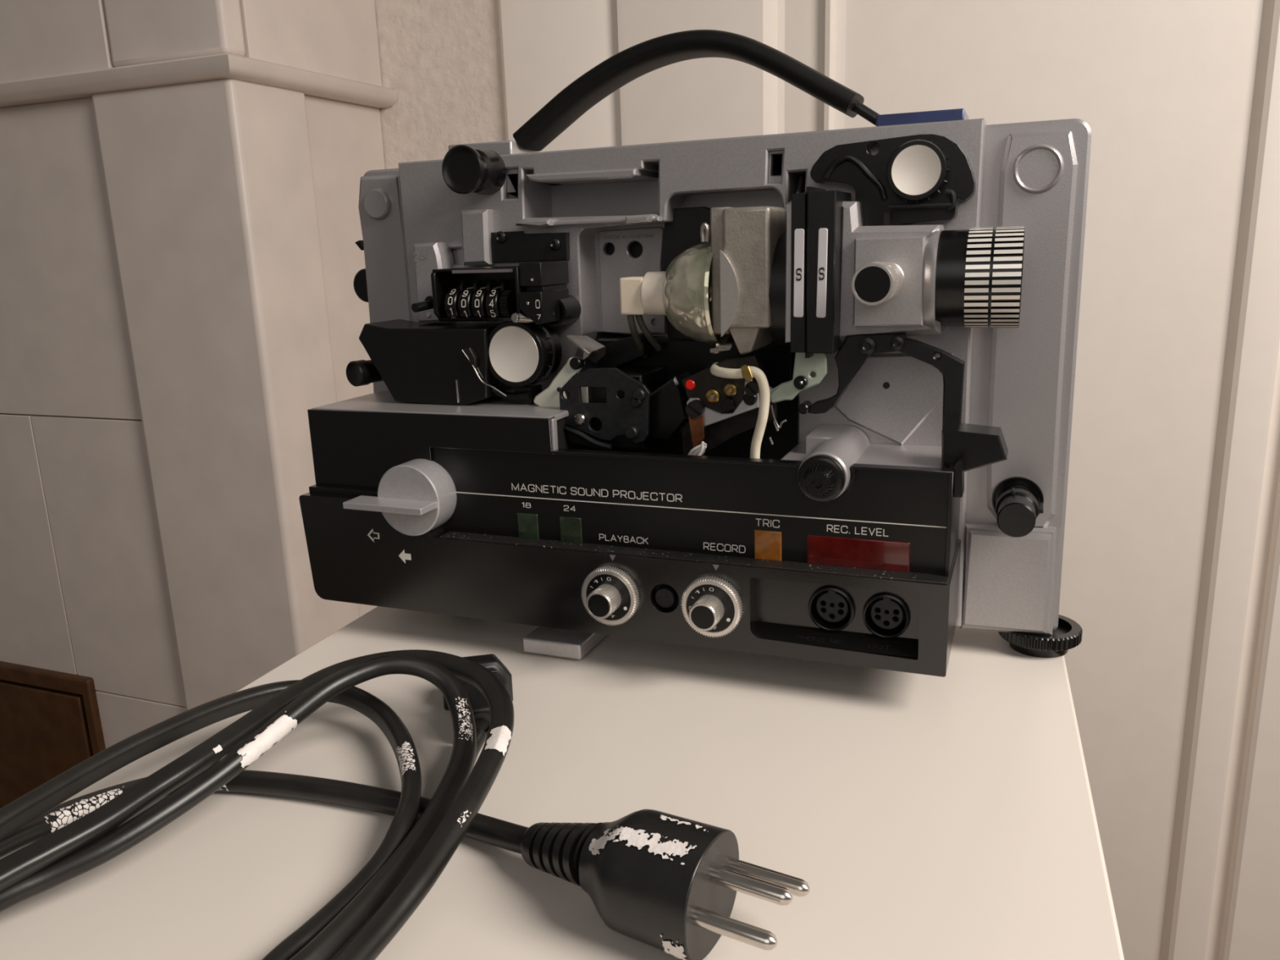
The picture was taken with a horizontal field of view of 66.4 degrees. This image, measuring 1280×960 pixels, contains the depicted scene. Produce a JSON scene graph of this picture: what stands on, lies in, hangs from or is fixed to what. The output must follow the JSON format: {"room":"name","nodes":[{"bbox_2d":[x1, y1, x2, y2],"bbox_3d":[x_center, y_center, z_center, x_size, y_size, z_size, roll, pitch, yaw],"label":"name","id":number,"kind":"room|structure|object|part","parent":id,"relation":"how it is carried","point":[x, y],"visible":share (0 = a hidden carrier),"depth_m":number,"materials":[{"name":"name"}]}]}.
{"room":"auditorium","nodes":[
{"label":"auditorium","id":0,"kind":"room"},
{"bbox_2d":[374,0,506,168],"bbox_3d":[-1.369,-0.772,1.917,2.555,2.820,0.100,4,15,21],"label":"wall","id":1,"kind":"structure","parent":0,"point":[442,58],"depth_m":1.47,"materials":[{"name":"paint"}]},
{"bbox_2d":[497,0,846,151],"bbox_3d":[0.045,-0.681,1.352,0.495,2.820,0.126,4,15,21],"label":"door","id":2,"kind":"structure","parent":1,"relation":"attached to","point":[546,46],"depth_m":1.32,"materials":[{"name":"white paint"}]},
{"bbox_3d":[-0.363,1.126,0.048,6.000,0.050,3.650,4,15,21],"label":"floor","id":3,"kind":"structure","parent":0,"visible":0},
{"bbox_2d":[0,0,398,808],"bbox_3d":[-1.162,-0.556,1.636,1.567,2.520,0.350,4,15,21],"label":"stove","id":4,"kind":"object","parent":3,"relation":"on","point":[180,258],"visible":0.59,"depth_m":1.40,"materials":[{"name":"grey tile"}]},
{"bbox_3d":[-1.084,0.477,1.714,0.347,0.263,0.010,4,15,21],"label":"door panel","id":5,"kind":"part","parent":4,"relation":"part of","materials":[{"name":"brown wood"}]},
{"bbox_3d":[-1.086,0.477,1.719,0.420,0.340,0.026,4,15,21],"label":"stove door","id":6,"kind":"part","parent":4,"relation":"part of","materials":[{"name":"brown wood"}]},
{"bbox_3d":[-1.164,-0.594,1.627,1.567,0.029,0.350,4,15,21],"label":"cornice","id":7,"kind":"part","parent":4,"relation":"part of","materials":[{"name":"tile"}]},
{"bbox_2d":[0,606,1124,959],"bbox_3d":[-0.004,0.534,0.416,0.322,0.904,0.374,4,15,21],"label":"table","id":8,"kind":"object","parent":3,"relation":"on","point":[952,816],"visible":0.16,"depth_m":0.29,"materials":[{"name":"white paint"}]},
{"bbox_2d":[0,649,809,959],"bbox_3d":[-0.107,0.095,0.250,0.251,0.036,0.186,-8,15,-24],"label":"power cord","id":9,"kind":"object","parent":8,"relation":"on","point":[669,883],"visible":1,"depth_m":0.26,"materials":[{"name":"black rubber"}]},
{"bbox_2d":[298,29,1091,676],"bbox_3d":[0.003,-0.053,0.396,0.340,0.245,0.121,4,15,21],"label":"projector","id":10,"kind":"object","parent":8,"relation":"on","point":[807,395],"visible":1,"depth_m":0.37,"materials":[{"name":"silver metal"}]},
{"bbox_3d":[-0.122,0.005,0.419,0.046,0.003,0.006,4,15,21],"label":"step rail","id":11,"kind":"part","parent":10,"relation":"part of","materials":[{"name":"black plastic"}]},
{"bbox_3d":[-0.117,-0.050,0.441,0.011,0.011,0.030,8,17,35],"label":"guide post","id":12,"kind":"part","parent":10,"relation":"part of","materials":[{"name":"black plastic"}]},
{"bbox_3d":[-0.118,-0.090,0.460,0.027,0.103,0.006,4,15,21],"label":"raised panel","id":13,"kind":"part","parent":10,"relation":"part of","materials":[{"name":"silver metal"}]},
{"bbox_3d":[-0.092,0.007,0.403,0.030,0.030,0.014,4,15,21],"label":"selector knob","id":14,"kind":"part","parent":10,"relation":"part of","materials":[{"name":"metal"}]},
{"bbox_3d":[-0.089,-0.074,0.409,0.008,0.006,0.014,4,15,21],"label":"reset lever","id":15,"kind":"part","parent":10,"relation":"part of","materials":[{"name":"black plastic"}]},
{"bbox_3d":[-0.090,-0.087,0.431,0.015,0.035,0.011,4,15,21],"label":"speed lever","id":16,"kind":"part","parent":10,"relation":"part of","materials":[{"name":"silver metal"}]},
{"bbox_3d":[-0.069,-0.128,0.405,0.019,0.019,0.021,4,15,21],"label":"spindle knob","id":17,"kind":"part","parent":10,"relation":"part of","materials":[{"name":"black plastic"}]},
{"bbox_2d":[431,266,525,321],"bbox_3d":[-0.062,-0.078,0.410,0.040,0.022,0.028,4,15,21],"label":"counter","id":18,"kind":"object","parent":10,"relation":"on","point":[442,280],"depth_m":0.41,"materials":[{"name":"black plastic"}]},
{"bbox_3d":[-0.065,-0.142,0.434,0.031,0.012,0.026,4,15,21],"label":"handle mount","id":19,"kind":"part","parent":10,"relation":"part of","materials":[{"name":"silver metal"}]},
{"bbox_3d":[-0.053,-0.126,0.416,0.008,0.013,0.004,4,15,21],"label":"slot frame","id":20,"kind":"part","parent":10,"relation":"part of","materials":[{"name":"silver metal"}]},
{"bbox_3d":[-0.039,-0.071,0.400,0.010,0.013,0.025,4,15,21],"label":"panel","id":21,"kind":"part","parent":10,"relation":"part of","materials":[{"name":"black plastic"}]},
{"bbox_3d":[-0.034,-0.038,0.404,0.023,0.026,0.004,4,15,21],"label":"pale lever","id":22,"kind":"part","parent":10,"relation":"part of","materials":[{"name":"plastic"}]},
{"bbox_3d":[-0.020,-0.051,0.394,0.004,0.005,0.004,4,15,21],"label":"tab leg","id":23,"kind":"part","parent":10,"relation":"part of","materials":[{"name":"silver metal"}]},
{"bbox_2d":[525,168,658,217],"bbox_3d":[-0.020,-0.119,0.418,0.062,0.022,0.038,4,15,21],"label":"tray","id":24,"kind":"object","parent":10,"relation":"on","point":[549,192],"depth_m":0.42,"materials":[{"name":"silver metal"}]},
{"bbox_3d":[-0.014,0.046,0.369,0.011,0.011,0.009,4,15,21],"label":"level knob","id":25,"kind":"part","parent":10,"relation":"part of","materials":[{"name":"metal"}]},
{"bbox_3d":[-0.014,-0.030,0.389,0.039,0.030,0.002,4,15,21],"label":"film gate plate","id":26,"kind":"part","parent":10,"relation":"part of","materials":[{"name":"metal"}]},
{"bbox_3d":[-0.003,-0.085,0.419,0.030,0.044,0.002,4,15,21],"label":"raised plate","id":27,"kind":"part","parent":10,"relation":"part of","materials":[{"name":"silver metal"}]},
{"bbox_3d":[0.007,-0.067,0.419,0.010,0.008,0.005,4,15,21],"label":"hole plate","id":28,"kind":"part","parent":10,"relation":"part of","materials":[{"name":"silver metal"}]},
{"bbox_2d":[619,241,730,358],"bbox_3d":[0.013,-0.069,0.384,0.041,0.047,0.040,4,15,21],"label":"lamp","id":29,"kind":"object","parent":10,"relation":"attached to","point":[675,296],"depth_m":0.38,"materials":[{"name":"clear glass"}]},
{"bbox_3d":[0.016,-0.160,0.400,0.147,0.040,0.023,4,15,21],"label":"handle","id":30,"kind":"part","parent":10,"relation":"part of","materials":[{"name":"black rubber"}]},
{"bbox_3d":[0.010,0.009,0.371,0.205,0.037,0.003,4,15,21],"label":"control panel","id":31,"kind":"part","parent":10,"relation":"part of","materials":[{"name":"black plastic"}]},
{"bbox_3d":[0.024,0.048,0.354,0.011,0.011,0.009,4,15,21],"label":"level knob","id":32,"kind":"part","parent":10,"relation":"part of","materials":[{"name":"metal"}]},
{"bbox_3d":[0.032,-0.037,0.372,0.032,0.022,0.005,4,15,21],"label":"sound head plate","id":33,"kind":"part","parent":10,"relation":"part of","materials":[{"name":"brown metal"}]},
{"bbox_3d":[0.031,-0.029,0.371,0.029,0.019,0.002,4,15,21],"label":"bracket arm","id":34,"kind":"part","parent":10,"relation":"part of","materials":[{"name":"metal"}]},
{"bbox_3d":[0.053,-0.120,0.374,0.007,0.012,0.004,4,15,21],"label":"slot frame","id":35,"kind":"part","parent":10,"relation":"part of","materials":[{"name":"silver metal"}]},
{"bbox_3d":[0.059,-0.039,0.363,0.021,0.021,0.003,4,15,21],"label":"pale green lever","id":36,"kind":"part","parent":10,"relation":"part of","materials":[{"name":"plastic"}]},
{"bbox_3d":[0.062,-0.001,0.337,0.016,0.016,0.003,4,15,21],"label":"threading knob","id":37,"kind":"part","parent":10,"relation":"part of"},
{"bbox_2d":[808,586,854,631],"bbox_3d":[0.071,0.045,0.357,0.017,0.017,0.014,4,15,21],"label":"socket","id":38,"kind":"object","parent":10,"relation":"attached to","point":[830,608],"depth_m":0.35,"materials":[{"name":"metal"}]},
{"bbox_3d":[0.071,0.047,0.353,0.062,0.027,0.002,4,15,21],"label":"jack panel","id":39,"kind":"part","parent":10,"relation":"part of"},
{"bbox_3d":[0.077,-0.108,0.350,0.023,0.016,0.002,4,15,21],"label":"guide rail","id":40,"kind":"part","parent":10,"relation":"part of","materials":[{"name":"black metal"}]},
{"bbox_3d":[0.085,-0.004,0.364,0.060,0.011,0.044,4,15,21],"label":"sill","id":41,"kind":"part","parent":10,"relation":"part of","materials":[{"name":"silver metal"}]},
{"bbox_3d":[0.087,-0.141,0.376,0.013,0.010,0.004,4,15,21],"label":"handle rod","id":42,"kind":"part","parent":10,"relation":"part of","materials":[{"name":"black metal"}]},
{"bbox_3d":[0.079,-0.066,0.324,0.015,0.015,0.030,4,15,21],"label":"focus knob","id":43,"kind":"part","parent":10,"relation":"part of","materials":[{"name":"metal"}]},
{"bbox_2d":[862,593,910,638],"bbox_3d":[0.089,0.047,0.350,0.016,0.016,0.014,4,15,21],"label":"socket","id":44,"kind":"object","parent":10,"relation":"attached to","point":[884,615],"depth_m":0.35,"materials":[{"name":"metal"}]},
{"bbox_3d":[0.107,-0.132,0.371,0.031,0.012,0.026,4,15,21],"label":"handle mount","id":45,"kind":"part","parent":10,"relation":"part of","materials":[{"name":"blue plastic"}]},
{"bbox_3d":[0.140,0.011,0.362,0.015,0.015,0.029,4,15,21],"label":"control knob","id":46,"kind":"part","parent":10,"relation":"part of","materials":[{"name":"black plastic"}]},
{"bbox_3d":[0.145,-0.052,0.364,0.026,0.147,0.005,4,15,21],"label":"raised panel","id":47,"kind":"part","parent":10,"relation":"part of","materials":[{"name":"silver metal"}]},
{"bbox_2d":[844,0,1279,959],"bbox_3d":[1.647,-0.582,0.726,2.950,2.820,0.128,4,15,21],"label":"door","id":48,"kind":"structure","parent":3,"relation":"on","point":[1171,572],"depth_m":1.21,"materials":[{"name":"white paint"}]}
]}

